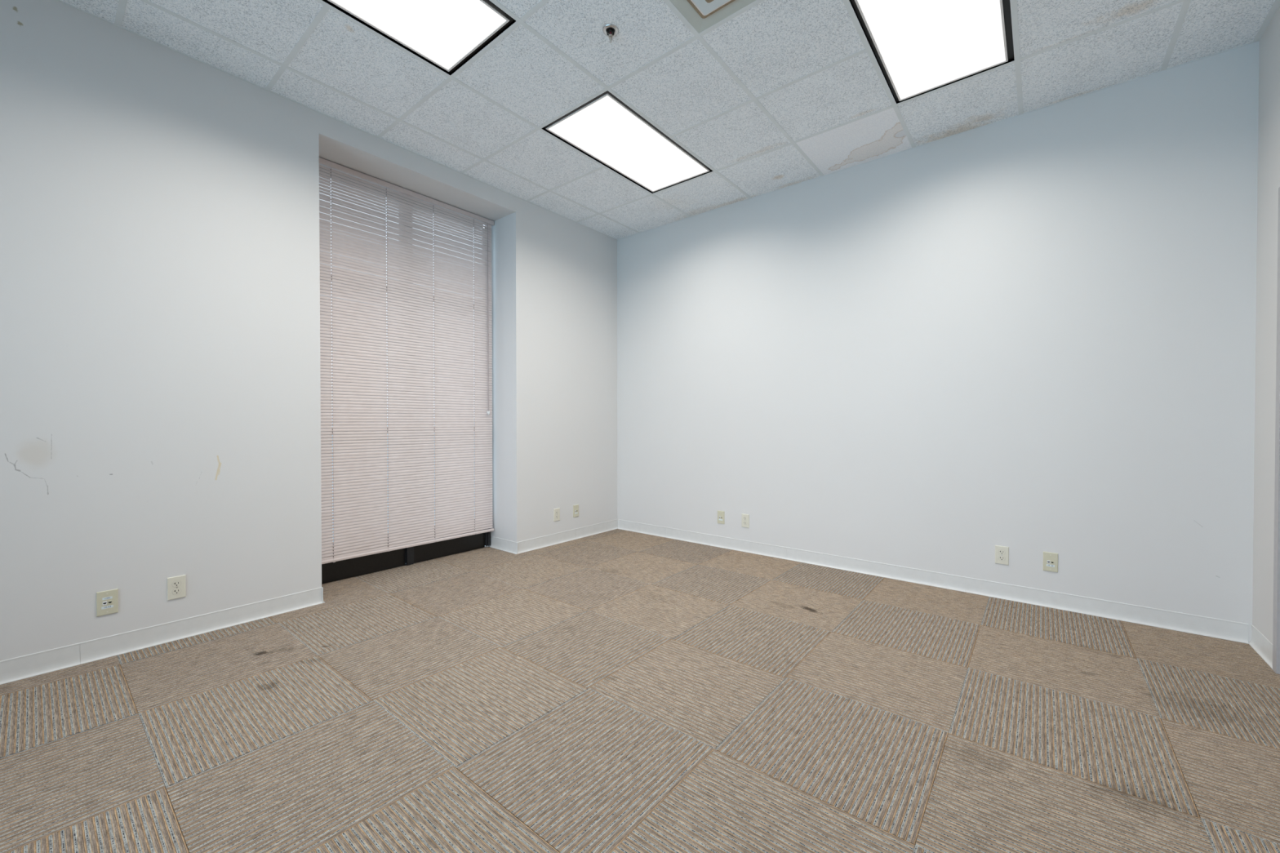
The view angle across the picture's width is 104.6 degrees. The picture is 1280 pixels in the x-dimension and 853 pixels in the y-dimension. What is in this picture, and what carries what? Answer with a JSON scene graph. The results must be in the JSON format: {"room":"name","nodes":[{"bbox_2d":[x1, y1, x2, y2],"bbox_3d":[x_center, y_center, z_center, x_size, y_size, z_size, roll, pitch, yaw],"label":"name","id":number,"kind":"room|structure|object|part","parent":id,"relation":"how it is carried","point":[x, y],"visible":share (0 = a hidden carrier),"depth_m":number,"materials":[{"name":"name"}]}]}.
{"room":"empty office room","nodes":[
{"label":"empty office room","id":0,"kind":"room"},
{"bbox_2d":[0,0,617,661],"bbox_3d":[-2.179,-0.455,3.170,0.450,3.202,5.900,0,1,39],"label":"wall","id":1,"kind":"structure","parent":0,"point":[160,380],"depth_m":2.58,"materials":[{"name":"paint"}]},
{"bbox_2d":[96,588,118,617],"bbox_3d":[-2.547,0.843,2.365,0.008,0.114,0.070,0,1,39],"label":"outlet","id":2,"kind":"object","parent":1,"relation":"attached to","point":[107,603],"visible":1,"depth_m":2.36,"materials":[{"name":"beige plastic"}]},
{"bbox_2d":[167,574,186,600],"bbox_3d":[-2.394,0.832,2.555,0.007,0.114,0.070,0,1,39],"label":"power outlet","id":3,"kind":"object","parent":1,"relation":"attached to","point":[176,584],"visible":1,"depth_m":2.55,"materials":[{"name":"beige plastic"}]},
{"bbox_2d":[172,587,181,595],"bbox_3d":[-2.393,0.852,2.554,0.001,0.030,0.036,0,1,39],"label":"receptacle","id":4,"kind":"object","parent":3,"relation":"attached to","point":[175,591],"depth_m":2.55,"materials":[{"name":"beige plastic"}]},
{"bbox_2d":[172,580,181,586],"bbox_3d":[-2.392,0.813,2.554,0.003,0.030,0.036,0,1,39],"label":"receptacle","id":5,"kind":"object","parent":3,"relation":"attached to","point":[175,583],"depth_m":2.55,"materials":[{"name":"beige plastic"}]},
{"bbox_2d":[0,519,617,684],"bbox_3d":[-2.144,1.047,3.157,0.389,0.098,5.600,0,1,39],"label":"baseboard","id":6,"kind":"structure","parent":1,"relation":"attached to","point":[20,668],"depth_m":2.57,"materials":[{"name":"plastic"}]},
{"bbox_2d":[319,168,490,583],"bbox_3d":[-1.839,-0.363,3.895,0.094,2.904,1.471,0,1,39],"label":"window","id":7,"kind":"structure","parent":1,"relation":"in","point":[348,568],"depth_m":3.84,"materials":[{"name":"glass"}]},
{"bbox_3d":[-2.078,-0.509,3.627,0.001,1.036,0.655,0,1,39],"label":"pane","id":8,"kind":"part","parent":7,"relation":"part of","materials":[{"name":"clear glass"}]},
{"bbox_3d":[-2.078,-1.419,3.618,0.001,0.688,0.655,0,1,39],"label":"pane","id":9,"kind":"part","parent":7,"relation":"part of","materials":[{"name":"clear glass"}]},
{"bbox_3d":[-2.078,0.444,3.636,0.001,0.774,0.655,0,1,39],"label":"pane","id":10,"kind":"part","parent":7,"relation":"part of","materials":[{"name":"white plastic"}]},
{"bbox_3d":[-2.078,0.961,3.641,0.060,0.260,0.655,0,1,39],"label":"sill panel","id":11,"kind":"part","parent":7,"relation":"part of","materials":[{"name":"brown metal"}]},
{"bbox_3d":[-1.863,-0.363,3.883,0.072,2.904,1.421,0,1,39],"label":"frame","id":12,"kind":"part","parent":7,"relation":"part of","materials":[{"name":"brown metal"}]},
{"bbox_2d":[319,157,494,564],"bbox_3d":[-1.757,-0.437,3.829,0.044,2.744,1.457,0,1,39],"label":"blind","id":13,"kind":"object","parent":7,"relation":"attached to","point":[460,414],"visible":0.89,"depth_m":3.76,"materials":[{"name":"white plastic"}]},
{"bbox_3d":[-2.111,-0.419,3.396,0.025,2.708,0.014,0,1,39],"label":"ladder cord","id":14,"kind":"part","parent":13,"relation":"part of","materials":[{"name":"white fabric"}]},
{"bbox_3d":[-1.879,-0.421,3.682,0.025,2.708,0.014,0,1,39],"label":"ladder cord","id":15,"kind":"part","parent":13,"relation":"part of","materials":[{"name":"white fabric"}]},
{"bbox_3d":[-1.761,0.919,3.842,0.026,0.030,1.443,0,1,39],"label":"rail","id":16,"kind":"part","parent":13,"relation":"part of","materials":[{"name":"metal"}]},
{"bbox_3d":[-1.649,-0.424,3.966,0.025,2.708,0.014,0,1,39],"label":"ladder cord","id":17,"kind":"part","parent":13,"relation":"part of","materials":[{"name":"white fabric"}]},
{"bbox_3d":[-1.421,-0.427,4.245,0.025,2.708,0.014,0,1,39],"label":"ladder cord","id":18,"kind":"part","parent":13,"relation":"part of","materials":[{"name":"white fabric"}]},
{"bbox_3d":[-1.330,-0.960,4.329,0.004,1.648,0.012,0,1,39],"label":"pull cord","id":19,"kind":"part","parent":13,"relation":"part of","materials":[{"name":"white plastic"}]},
{"bbox_3d":[-1.624,-1.424,4.177,0.001,0.688,0.658,0,1,39],"label":"pane","id":20,"kind":"part","parent":7,"relation":"part of","materials":[{"name":"clear glass"}]},
{"bbox_3d":[-1.624,-0.514,4.186,0.001,1.036,0.658,0,1,39],"label":"pane","id":21,"kind":"part","parent":7,"relation":"part of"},
{"bbox_3d":[-1.623,0.956,4.200,0.060,0.260,0.658,0,1,39],"label":"sill panel","id":22,"kind":"part","parent":7,"relation":"part of","materials":[{"name":"brown metal"}]},
{"bbox_3d":[-1.624,0.439,4.195,0.001,0.774,0.658,0,1,39],"label":"pane","id":23,"kind":"part","parent":7,"relation":"part of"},
{"bbox_3d":[-1.378,-0.350,4.440,0.064,2.842,0.044,0,1,39],"label":"post","id":24,"kind":"part","parent":7,"relation":"part of","materials":[{"name":"black metal"}]},
{"bbox_2d":[553,507,559,521],"bbox_3d":[-0.766,0.814,4.559,0.007,0.114,0.070,0,1,39],"label":"power outlet","id":25,"kind":"object","parent":1,"relation":"attached to","point":[556,511],"visible":1,"depth_m":4.55,"materials":[{"name":"beige plastic"}]},
{"bbox_2d":[573,504,578,517],"bbox_3d":[-0.614,0.810,4.747,0.008,0.114,0.070,0,1,39],"label":"outlet","id":26,"kind":"object","parent":1,"relation":"attached to","point":[575,508],"visible":1,"depth_m":4.74,"materials":[{"name":"beige plastic"}]},
{"bbox_2d":[0,528,1279,852],"bbox_3d":[-0.472,1.111,1.800,4.857,0.004,5.600,0,1,39],"label":"floor","id":27,"kind":"structure","parent":0,"point":[617,691],"depth_m":1.84,"materials":[{"name":"carpet"}]},
{"bbox_2d":[57,0,1279,239],"bbox_3d":[-0.335,-1.937,1.658,4.302,0.031,5.600,0,1,39],"label":"ceiling","id":28,"kind":"structure","parent":0,"point":[772,95],"depth_m":2.72,"materials":[{"name":"tile"}]},
{"bbox_2d":[324,0,515,75],"bbox_3d":[-1.187,-1.972,2.079,0.609,0.094,1.203,0,1,39],"label":"ceiling light","id":29,"kind":"object","parent":28,"relation":"attached to","point":[446,33],"visible":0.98,"depth_m":2.37,"materials":[{"name":"white plastic"}]},
{"bbox_2d":[602,23,618,43],"bbox_3d":[-0.143,-1.902,2.411,0.077,0.065,0.077,0,1,39],"label":"sprinkler head","id":30,"kind":"object","parent":28,"relation":"attached to","point":[610,30],"visible":1,"depth_m":2.40},
{"bbox_2d":[542,90,711,193],"bbox_3d":[-0.042,-1.987,3.489,0.609,0.094,1.203,0,1,39],"label":"ceiling light","id":31,"kind":"object","parent":28,"relation":"attached to","point":[603,127],"visible":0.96,"depth_m":3.39,"materials":[{"name":"white plastic"}]},
{"bbox_2d":[670,0,755,33],"bbox_3d":[0.340,-1.949,2.009,0.623,0.074,0.604,0,1,39],"label":"ceiling vent","id":32,"kind":"object","parent":28,"relation":"in","point":[701,15],"visible":1,"depth_m":2.29,"materials":[{"name":"metal"}]},
{"bbox_3d":[0.340,-1.918,2.010,0.435,0.003,0.416,0,1,39],"label":"plate","id":33,"kind":"part","parent":32,"relation":"part of","materials":[{"name":"metal"}]},
{"bbox_2d":[848,0,1013,103],"bbox_3d":[1.386,-1.976,2.330,0.586,0.094,1.203,0,1,39],"label":"ceiling light","id":34,"kind":"object","parent":28,"relation":"attached to","point":[919,46],"visible":0.99,"depth_m":2.46,"materials":[{"name":"white plastic"}]},
{"bbox_2d":[617,40,1259,642],"bbox_3d":[1.478,-0.464,3.904,4.302,3.202,0.150,0,1,39],"label":"wall","id":35,"kind":"structure","parent":0,"point":[1032,334],"depth_m":3.19,"materials":[{"name":"paint"}]},
{"bbox_2d":[717,510,724,524],"bbox_3d":[0.724,0.814,4.428,0.070,0.114,0.007,0,1,39],"label":"outlet","id":36,"kind":"object","parent":35,"relation":"attached to","point":[721,514],"visible":1,"depth_m":4.42,"materials":[{"name":"beige plastic"}]},
{"bbox_2d":[742,513,749,528],"bbox_3d":[0.911,0.815,4.276,0.070,0.114,0.007,0,1,39],"label":"power outlet","id":37,"kind":"object","parent":35,"relation":"attached to","point":[745,517],"visible":1,"depth_m":4.27,"materials":[{"name":"beige plastic"}]},
{"bbox_2d":[617,519,1248,644],"bbox_3d":[1.427,1.039,3.856,4.274,0.098,0.014,0,1,39],"label":"baseboard","id":38,"kind":"structure","parent":35,"relation":"attached to","point":[1228,630],"depth_m":3.20,"materials":[{"name":"plastic"}]},
{"bbox_2d":[995,545,1008,564],"bbox_3d":[2.302,0.819,3.147,0.070,0.114,0.007,0,1,39],"label":"power outlet","id":39,"kind":"object","parent":35,"relation":"attached to","point":[1002,553],"visible":1,"depth_m":3.14,"materials":[{"name":"beige plastic"}]},
{"bbox_2d":[998,555,1005,560],"bbox_3d":[2.301,0.839,3.145,0.036,0.030,0.003,0,1,39],"label":"receptacle","id":40,"kind":"object","parent":39,"relation":"attached to","point":[1000,557],"depth_m":3.14,"materials":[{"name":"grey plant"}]},
{"bbox_2d":[998,549,1005,555],"bbox_3d":[2.301,0.799,3.145,0.036,0.030,0.003,0,1,39],"label":"receptacle","id":41,"kind":"object","parent":39,"relation":"attached to","point":[1001,552],"depth_m":3.14,"materials":[{"name":"beige plastic"}]},
{"bbox_2d":[1043,551,1057,572],"bbox_3d":[2.487,0.821,2.996,0.070,0.114,0.007,0,1,39],"label":"outlet","id":42,"kind":"object","parent":35,"relation":"attached to","point":[1050,560],"visible":1,"depth_m":2.99,"materials":[{"name":"beige plastic"}]},
{"bbox_2d":[1252,5,1279,644],"bbox_3d":[1.386,-0.428,0.276,0.130,3.202,5.900,0,1,39],"label":"wall","id":43,"kind":"structure","parent":0,"point":[1268,120],"depth_m":2.37,"materials":[{"name":"paint"}]},
{"bbox_2d":[1248,624,1272,669],"bbox_3d":[1.330,1.074,0.336,0.014,0.098,5.600,0,1,39],"label":"baseboard","id":44,"kind":"structure","parent":43,"relation":"attached to","point":[1259,642],"depth_m":2.38,"materials":[{"name":"plastic"}]},
{"bbox_2d":[1272,186,1279,674],"bbox_3d":[2.602,0.020,1.797,0.185,2.176,1.020,0,1,39],"label":"door","id":45,"kind":"structure","parent":43,"relation":"in","point":[1276,621],"depth_m":2.21,"materials":[{"name":"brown wood"}]}
]}

